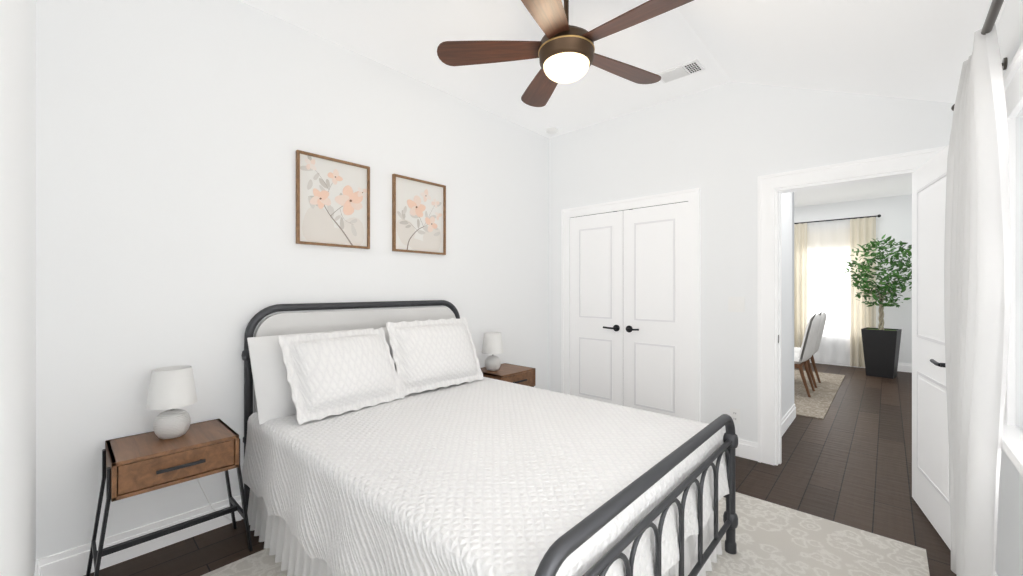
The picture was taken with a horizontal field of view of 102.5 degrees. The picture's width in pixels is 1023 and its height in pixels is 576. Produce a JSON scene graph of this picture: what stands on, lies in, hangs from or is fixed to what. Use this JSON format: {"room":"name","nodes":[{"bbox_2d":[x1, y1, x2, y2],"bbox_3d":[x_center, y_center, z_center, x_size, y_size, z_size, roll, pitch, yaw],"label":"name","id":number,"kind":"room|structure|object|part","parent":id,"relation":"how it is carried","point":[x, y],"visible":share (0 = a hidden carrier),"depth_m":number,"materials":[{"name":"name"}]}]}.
{"room":"bedroom","nodes":[
{"label":"bedroom","id":0,"kind":"room"},
{"bbox_2d":[0,0,35,575],"bbox_3d":[-0.968,-0.250,0.697,3.270,3.100,0.120,0,0,42],"label":"wall","id":1,"kind":"structure","parent":0,"point":[17,287],"depth_m":1.06,"materials":[{"name":"white paint"}]},
{"bbox_2d":[34,557,45,575],"bbox_3d":[-0.930,1.232,0.753,2.970,0.135,0.014,0,0,42],"label":"baseboard","id":2,"kind":"structure","parent":1,"relation":"attached to","point":[40,567],"depth_m":1.77,"materials":[{"name":"white wood"}]},
{"bbox_2d":[36,0,548,559],"bbox_3d":[-0.863,-0.250,3.144,0.120,3.100,3.870,0,0,42],"label":"wall","id":3,"kind":"structure","parent":0,"point":[172,136],"depth_m":2.21,"materials":[{"name":"white paint"}]},
{"bbox_2d":[46,495,242,575],"bbox_3d":[-0.813,1.232,3.098,0.014,0.135,3.630,0,0,42],"label":"baseboard","id":4,"kind":"structure","parent":3,"relation":"attached to","point":[72,562],"depth_m":2.00,"materials":[{"name":"white wood"}]},
{"bbox_2d":[296,150,369,248],"bbox_3d":[-1.163,-0.568,2.707,0.028,0.575,0.480,0,0,42],"label":"picture frame","id":5,"kind":"object","parent":3,"relation":"attached to","point":[332,202],"visible":0.98,"depth_m":2.69,"materials":[{"name":"beige paper"}]},
{"bbox_2d":[392,174,445,254],"bbox_3d":[-0.710,-0.564,3.201,0.028,0.568,0.480,0,0,42],"label":"picture frame","id":6,"kind":"object","parent":3,"relation":"attached to","point":[418,215],"visible":1,"depth_m":3.19,"materials":[{"name":"beige paper"}]},
{"bbox_2d":[396,189,442,252],"bbox_3d":[-0.710,-0.544,3.199,0.005,0.493,0.421,0,0,43],"label":"art","id":7,"kind":"object","parent":6,"relation":"attached to","point":[419,212],"depth_m":3.20,"materials":[{"name":"white paper"}]},
{"bbox_2d":[84,363,955,575],"bbox_3d":[1.401,1.350,4.711,6.300,0.100,9.400,0,0,42],"label":"floor","id":8,"kind":"structure","parent":0,"point":[847,460],"depth_m":2.79,"materials":[{"name":"brown wood"}]},
{"bbox_2d":[86,419,252,575],"bbox_3d":[-1.585,1.000,1.927,0.390,0.600,0.572,0,0,42],"label":"nightstand","id":9,"kind":"object","parent":8,"relation":"on","point":[137,464],"visible":1,"depth_m":1.84,"materials":[{"name":"brown wood"}]},
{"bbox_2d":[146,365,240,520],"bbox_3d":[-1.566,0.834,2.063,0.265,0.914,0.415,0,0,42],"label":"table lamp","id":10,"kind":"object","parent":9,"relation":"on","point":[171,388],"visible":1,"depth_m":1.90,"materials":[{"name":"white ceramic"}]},
{"bbox_3d":[-1.591,0.991,2.149,0.112,0.599,0.324,0,0,43],"label":"cord","id":11,"kind":"part","parent":10,"relation":"part of","materials":[{"name":"white plastic"}]},
{"bbox_2d":[242,300,737,575],"bbox_3d":[-0.197,0.694,2.161,2.136,1.212,1.630,0,0,42],"label":"bed","id":12,"kind":"object","parent":8,"relation":"on","point":[398,442],"visible":1,"depth_m":1.77,"materials":[{"name":"white fabric"}]},
{"bbox_2d":[480,363,535,386],"bbox_3d":[-0.065,1.000,3.586,0.390,0.600,0.572,0,0,42],"label":"nightstand","id":13,"kind":"object","parent":8,"relation":"on","point":[518,374],"visible":0.44,"depth_m":3.52,"materials":[{"name":"brown wood"}]},
{"bbox_2d":[482,332,503,370],"bbox_3d":[-0.162,0.538,3.539,0.188,0.322,0.188,0,0,42],"label":"table lamp","id":14,"kind":"object","parent":13,"relation":"on","point":[492,343],"visible":1,"depth_m":3.48,"materials":[{"name":"white ceramic"}]},
{"bbox_2d":[201,492,929,575],"bbox_3d":[0.167,1.295,1.766,2.420,0.008,2.950,0,0,42],"label":"area rug","id":15,"kind":"object","parent":8,"relation":"on","point":[772,539],"visible":0.33,"depth_m":2.01,"materials":[{"name":"grey carpet"}]},
{"bbox_2d":[794,370,844,419],"bbox_3d":[2.791,1.295,6.279,3.430,0.008,2.810,0,0,42],"label":"area rug","id":16,"kind":"object","parent":8,"relation":"on","point":[817,403],"visible":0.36,"depth_m":5.02,"materials":[{"name":"beige carpet"}]},
{"bbox_2d":[794,314,820,396],"bbox_3d":[3.537,0.802,5.196,0.605,1.004,0.470,0,0,42],"label":"dining chair","id":17,"kind":"object","parent":16,"relation":"on","point":[803,356],"visible":0.56,"depth_m":4.95,"materials":[{"name":"white fabric"}]},
{"bbox_2d":[794,312,826,387],"bbox_3d":[3.956,0.802,5.653,0.605,1.004,0.470,0,0,42],"label":"dining chair","id":18,"kind":"object","parent":16,"relation":"on","point":[823,315],"visible":0.29,"depth_m":5.41,"materials":[{"name":"white fabric"}]},
{"bbox_2d":[845,234,911,378],"bbox_3d":[5.568,0.240,6.153,0.894,2.120,0.884,0,0,42],"label":"ficus plant","id":19,"kind":"object","parent":8,"relation":"on","point":[881,346],"visible":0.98,"depth_m":6.06,"materials":[{"name":"green plant"}]},
{"bbox_2d":[239,0,1006,137],"bbox_3d":[0.298,-1.403,2.080,3.270,0.754,3.870,0,0,42],"label":"ceiling","id":20,"kind":"structure","parent":0,"point":[917,49],"depth_m":2.51,"materials":[{"name":"white paint"}]},
{"bbox_2d":[546,127,557,133],"bbox_3d":[0.411,-1.613,4.194,0.124,0.034,0.124,0,0,42],"label":"smoke detector","id":21,"kind":"object","parent":20,"relation":"attached to","point":[551,130],"visible":1,"depth_m":4.16,"materials":[{"name":"white plastic"}]},
{"bbox_2d":[437,0,693,106],"bbox_3d":[0.317,-1.345,2.049,1.230,0.570,1.274,0,0,42],"label":"ceiling fan","id":22,"kind":"object","parent":20,"relation":"hanging from","point":[563,50],"visible":1,"depth_m":2.04,"materials":[{"name":"brown wood"}]},
{"label":"blade","id":23,"kind":"part","parent":22,"relation":"part of","materials":[{"name":"brown wood"}]},
{"label":"blade","id":24,"kind":"part","parent":22,"relation":"part of","materials":[{"name":"brown wood"}]},
{"label":"blade","id":25,"kind":"part","parent":22,"relation":"part of","materials":[{"name":"brown wood"}]},
{"bbox_3d":[0.616,-1.219,2.282,0.540,0.006,0.168,0,11,-31],"label":"blade","id":26,"kind":"part","parent":22,"relation":"part of","materials":[{"name":"brown wood"}]},
{"bbox_3d":[0.575,-1.219,1.820,0.540,0.006,0.168,0,11,41],"label":"blade","id":27,"kind":"part","parent":22,"relation":"part of","materials":[{"name":"brown wood"}]},
{"bbox_2d":[657,59,704,83],"bbox_3d":[1.260,-1.623,3.077,0.310,0.013,0.180,0,0,42],"label":"ceiling vent","id":28,"kind":"object","parent":20,"relation":"in","point":[683,70],"visible":0.92,"depth_m":3.06,"materials":[{"name":"white metal"}]},
{"bbox_2d":[549,82,954,465],"bbox_3d":[1.587,-0.250,3.397,3.150,3.100,0.235,0,0,42],"label":"wall","id":29,"kind":"structure","parent":0,"point":[665,258],"depth_m":3.38,"materials":[{"name":"white paint"}]},
{"bbox_2d":[723,435,757,460],"bbox_3d":[1.708,1.232,3.240,0.420,0.135,0.014,0,0,42],"label":"baseboard","id":30,"kind":"structure","parent":29,"relation":"attached to","point":[745,449],"depth_m":3.14,"materials":[{"name":"white wood"}]},
{"bbox_2d":[912,145,950,549],"bbox_3d":[2.307,0.285,2.225,0.163,2.006,0.747,0,0,32],"label":"door","id":31,"kind":"structure","parent":29,"relation":"in","point":[930,476],"depth_m":2.26,"materials":[{"name":"white wood"}]},
{"bbox_2d":[782,192,793,417],"bbox_3d":[2.335,-0.150,3.673,0.120,2.900,1.230,0,0,42],"label":"wall","id":32,"kind":"structure","parent":0,"point":[787,198],"depth_m":3.89,"materials":[{"name":"white paint"}]},
{"bbox_2d":[782,404,795,435],"bbox_3d":[2.414,1.232,3.661,0.014,0.135,1.320,0,0,42],"label":"baseboard","id":33,"kind":"structure","parent":32,"relation":"attached to","point":[790,415],"depth_m":3.85,"materials":[{"name":"white wood"}]},
{"bbox_2d":[794,207,797,222],"bbox_3d":[1.132,-0.150,5.690,4.620,2.900,0.120,0,0,42],"label":"wall","id":34,"kind":"structure","parent":0,"point":[795,208],"depth_m":7.40,"materials":[{"name":"white paint"}]},
{"bbox_2d":[794,176,911,206],"bbox_3d":[2.635,-1.400,6.205,6.140,0.500,5.370,0,0,42],"label":"ceiling","id":35,"kind":"structure","parent":0,"point":[881,188],"depth_m":6.29,"materials":[{"name":"white paint"}]},
{"bbox_2d":[798,194,911,363],"bbox_3d":[4.408,-0.150,8.141,6.140,2.900,0.120,0,0,42],"label":"wall","id":36,"kind":"structure","parent":0,"point":[894,221],"depth_m":6.55,"materials":[{"name":"white paint"}]},
{"bbox_2d":[794,214,880,367],"bbox_3d":[5.421,0.043,7.041,1.370,2.475,0.152,0,0,42],"label":"curtain","id":37,"kind":"object","parent":36,"relation":"attached to","point":[822,279],"visible":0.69,"depth_m":7.00,"materials":[{"name":"beige fabric"}]},
{"bbox_2d":[810,361,911,372],"bbox_3d":[4.363,1.232,8.091,5.900,0.135,0.014,0,0,42],"label":"baseboard","id":38,"kind":"structure","parent":36,"relation":"attached to","point":[902,367],"depth_m":6.46,"materials":[{"name":"white wood"}]},
{"bbox_2d":[996,0,1022,575],"bbox_3d":[3.410,-0.250,2.870,0.490,3.100,9.240,0,0,42],"label":"wall","id":39,"kind":"structure","parent":0,"point":[1009,550],"depth_m":1.44,"materials":[{"name":"white paint"}]},
{"bbox_2d":[944,0,1011,575],"bbox_3d":[1.286,0.207,1.018,0.139,2.156,2.440,0,0,42],"label":"curtain","id":40,"kind":"object","parent":39,"relation":"attached to","point":[977,276],"visible":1,"depth_m":1.35,"materials":[{"name":"white fabric"}]},
{"bbox_2d":[1002,42,1022,475],"bbox_3d":[1.278,-0.072,0.911,0.157,1.325,1.650,0,0,42],"label":"window","id":41,"kind":"structure","parent":39,"relation":"in","point":[1012,442],"depth_m":1.44,"materials":[{"name":"white"}]}
]}

